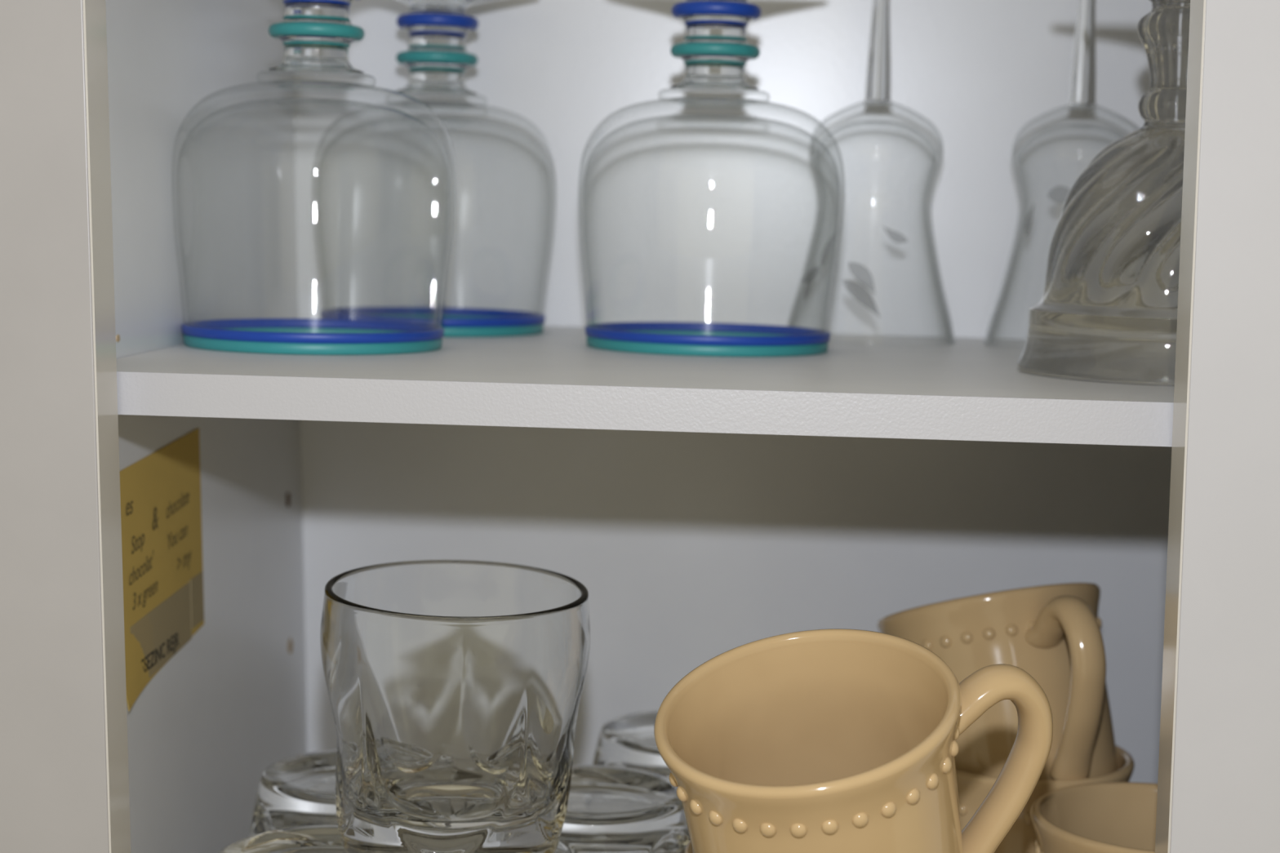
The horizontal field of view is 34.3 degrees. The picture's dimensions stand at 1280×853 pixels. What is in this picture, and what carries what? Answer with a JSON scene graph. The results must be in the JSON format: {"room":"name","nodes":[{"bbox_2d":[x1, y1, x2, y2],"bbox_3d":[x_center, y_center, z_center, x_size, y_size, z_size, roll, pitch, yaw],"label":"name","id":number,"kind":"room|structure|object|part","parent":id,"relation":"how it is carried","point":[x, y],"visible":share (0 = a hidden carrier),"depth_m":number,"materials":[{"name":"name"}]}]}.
{"room":"kitchen","nodes":[
{"label":"kitchen","id":0,"kind":"room"},
{"bbox_3d":[0.167,-0.019,0.966,3.000,2.450,0.100,2,6,3],"label":"wall","id":1,"kind":"structure","parent":0,"visible":0},
{"bbox_2d":[0,0,1279,852],"bbox_3d":[0.138,-0.055,0.741,0.735,0.595,0.340,2,6,3],"label":"upper cabinet","id":2,"kind":"object","parent":1,"relation":"attached to","point":[688,549],"visible":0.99,"depth_m":0.90,"materials":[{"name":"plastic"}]},
{"bbox_2d":[120,427,204,711],"bbox_3d":[-0.164,0.046,0.715,0.006,0.082,0.101,2,6,3],"label":"sticker label","id":3,"kind":"object","parent":2,"relation":"attached to","point":[160,493],"visible":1,"depth_m":0.71,"materials":[{"name":"yellow paper"}]},
{"bbox_3d":[-0.170,-0.065,0.766,0.033,0.595,0.315,2,6,3],"label":"panel","id":4,"kind":"part","parent":2,"relation":"part of","materials":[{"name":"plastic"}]},
{"bbox_2d":[217,825,345,852],"bbox_3d":[-0.099,0.175,0.649,0.084,0.084,0.084,5,7,32],"label":"tumbler","id":5,"kind":"object","parent":2,"relation":"on","point":[316,838],"visible":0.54,"depth_m":0.66,"materials":[{"name":"clear glass"}]},
{"bbox_2d":[320,560,590,852],"bbox_3d":[-0.058,0.092,0.651,0.084,0.088,0.084,-4,8,-42],"label":"tumbler","id":6,"kind":"object","parent":5,"relation":"on","point":[455,687],"visible":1,"depth_m":0.62,"materials":[{"name":"clear glass"}]},
{"bbox_2d":[249,749,337,836],"bbox_3d":[-0.102,0.165,0.746,0.084,0.084,0.084,4,6,20],"label":"tumbler","id":7,"kind":"object","parent":2,"relation":"on","point":[299,790],"visible":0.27,"depth_m":0.72,"materials":[{"name":"clear glass"}]},
{"bbox_2d":[555,764,690,852],"bbox_3d":[-0.017,0.169,0.730,0.084,0.084,0.084,-3,7,-35],"label":"tumbler","id":8,"kind":"object","parent":2,"relation":"on","point":[611,809],"visible":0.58,"depth_m":0.71,"materials":[{"name":"clear glass"}]},
{"bbox_2d":[592,711,670,777],"bbox_3d":[0.018,0.161,0.818,0.084,0.084,0.084,2,6,9],"label":"tumbler","id":9,"kind":"object","parent":2,"relation":"on","point":[628,741],"visible":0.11,"depth_m":0.80,"materials":[{"name":"clear glass"}]},
{"bbox_2d":[115,325,1174,446],"bbox_3d":[0.156,-0.016,0.751,0.636,0.013,0.312,2,6,3],"label":"shelf","id":10,"kind":"object","parent":2,"relation":"attached to","point":[864,385],"visible":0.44,"depth_m":0.61,"materials":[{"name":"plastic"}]},
{"bbox_2d":[171,0,456,355],"bbox_3d":[-0.116,-0.100,0.740,0.101,0.142,0.101,3,6,13],"label":"goblet","id":11,"kind":"object","parent":10,"relation":"on","point":[317,36],"visible":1,"depth_m":0.73,"materials":[{"name":"clear glass"}]},
{"bbox_3d":[-0.115,-0.143,0.736,0.034,0.035,0.034,2,6,3],"label":"stem","id":12,"kind":"part","parent":11,"relation":"part of","materials":[{"name":"clear glass"}]},
{"bbox_2d":[312,0,556,337],"bbox_3d":[-0.085,-0.111,0.857,0.101,0.142,0.101,1,6,-5],"label":"goblet","id":13,"kind":"object","parent":10,"relation":"on","point":[437,58],"visible":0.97,"depth_m":0.84,"materials":[{"name":"clear glass"}]},
{"bbox_2d":[312,99,556,315],"bbox_3d":[-0.085,-0.091,0.859,0.101,0.087,0.101,6,7,36],"label":"bowl","id":14,"kind":"object","parent":13,"relation":"on","point":[438,104],"depth_m":0.87,"materials":[{"name":"clear glass"}]},
{"bbox_3d":[-0.084,-0.155,0.853,0.034,0.035,0.034,6,7,36],"label":"stem","id":15,"kind":"part","parent":13,"relation":"part of","materials":[{"name":"clear glass"}]},
{"bbox_2d":[577,0,844,356],"bbox_3d":[0.027,-0.101,0.783,0.101,0.142,0.101,2,6,6],"label":"goblet","id":16,"kind":"object","parent":10,"relation":"on","point":[715,51],"visible":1,"depth_m":0.77,"materials":[{"name":"clear glass"}]},
{"bbox_2d":[577,96,844,333],"bbox_3d":[0.027,-0.081,0.785,0.101,0.087,0.101,-1,6,-21],"label":"bowl","id":17,"kind":"object","parent":16,"relation":"on","point":[629,326],"depth_m":0.81,"materials":[{"name":"clear glass"}]},
{"bbox_3d":[0.028,-0.144,0.778,0.034,0.035,0.034,-1,6,-21],"label":"stem","id":18,"kind":"part","parent":16,"relation":"part of","materials":[{"name":"clear glass"}]},
{"bbox_2d":[786,0,955,344],"bbox_3d":[0.098,-0.132,0.854,0.071,0.195,0.071,0,6,-11],"label":"goblet","id":19,"kind":"object","parent":10,"relation":"on","point":[877,91],"visible":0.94,"depth_m":0.85,"materials":[{"name":"clear glass"}]},
{"bbox_3d":[0.099,-0.177,0.849,0.014,0.090,0.014,2,6,3],"label":"stem","id":20,"kind":"part","parent":19,"relation":"part of","materials":[{"name":"clear glass"}]},
{"bbox_2d":[983,0,1136,345],"bbox_3d":[0.180,-0.129,0.843,0.071,0.195,0.071,3,6,18],"label":"goblet","id":21,"kind":"object","parent":10,"relation":"on","point":[1082,82],"visible":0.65,"depth_m":0.84,"materials":[{"name":"clear glass"}]},
{"bbox_2d":[983,104,1136,345],"bbox_3d":[0.179,-0.082,0.848,0.071,0.099,0.071,2,6,3],"label":"bowl","id":22,"kind":"object","parent":21,"relation":"on","point":[1079,106],"depth_m":0.84,"materials":[{"name":"clear glass"}]},
{"bbox_3d":[0.181,-0.174,0.838,0.014,0.090,0.014,2,6,3],"label":"stem","id":23,"kind":"part","parent":21,"relation":"part of","materials":[{"name":"clear glass"}]},
{"bbox_2d":[1016,0,1190,386],"bbox_3d":[0.181,-0.084,0.697,0.104,0.135,0.104,2,6,3],"label":"goblet","id":24,"kind":"object","parent":10,"relation":"on","point":[1106,312],"visible":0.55,"depth_m":0.67,"materials":[{"name":"clear glass"}]},
{"bbox_2d":[1016,128,1185,386],"bbox_3d":[0.180,-0.058,0.700,0.100,0.082,0.100,2,6,3],"label":"bowl","id":25,"kind":"object","parent":24,"relation":"on","point":[1106,312],"depth_m":0.67,"materials":[{"name":"clear glass"}]},
{"bbox_3d":[0.181,-0.121,0.694,0.031,0.044,0.031,2,6,3],"label":"stem","id":26,"kind":"part","parent":24,"relation":"part of","materials":[{"name":"clear glass"}]},
{"bbox_2d":[684,840,693,852],"bbox_3d":[0.058,0.175,0.643,0.083,0.094,0.101,4,7,27],"label":"mug","id":27,"kind":"object","parent":2,"relation":"on","point":[688,849],"visible":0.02,"depth_m":0.63,"materials":[{"name":"beige ceramic"}]},
{"bbox_2d":[653,628,1053,852],"bbox_3d":[0.053,0.115,0.574,0.083,0.110,0.104,7,8,42],"label":"mug","id":28,"kind":"object","parent":27,"relation":"on","point":[834,740],"visible":1,"depth_m":0.58,"materials":[{"name":"beige ceramic"}]},
{"bbox_3d":[0.100,0.097,0.582,0.036,0.064,0.015,-14,23,-9],"label":"handle","id":29,"kind":"part","parent":28,"relation":"part of","materials":[{"name":"beige ceramic"}]},
{"bbox_3d":[0.158,-0.071,0.906,0.686,0.595,0.006,2,6,3],"label":"panel","id":30,"kind":"part","parent":2,"relation":"part of","materials":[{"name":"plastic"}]},
{"bbox_2d":[955,744,1134,852],"bbox_3d":[0.138,0.164,0.771,0.083,0.094,0.101,2,6,7],"label":"mug","id":31,"kind":"object","parent":2,"relation":"on","point":[973,789],"visible":0.22,"depth_m":0.72,"materials":[{"name":"beige ceramic"}]},
{"bbox_2d":[876,582,1117,780],"bbox_3d":[0.138,0.108,0.769,0.104,0.110,0.085,6,7,37],"label":"mug","id":32,"kind":"object","parent":31,"relation":"on","point":[1052,633],"visible":0.55,"depth_m":0.73,"materials":[{"name":"beige ceramic"}]},
{"bbox_3d":[0.151,0.091,0.719,0.015,0.064,0.036,-5,-12,-19],"label":"handle","id":33,"kind":"part","parent":32,"relation":"part of","materials":[{"name":"beige ceramic"}]},
{"bbox_2d":[1030,782,1157,852],"bbox_3d":[0.182,0.175,0.677,0.110,0.094,0.083,4,6,23],"label":"mug","id":34,"kind":"object","parent":2,"relation":"on","point":[1112,817],"visible":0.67,"depth_m":0.71,"materials":[{"name":"beige ceramic"}]}
]}

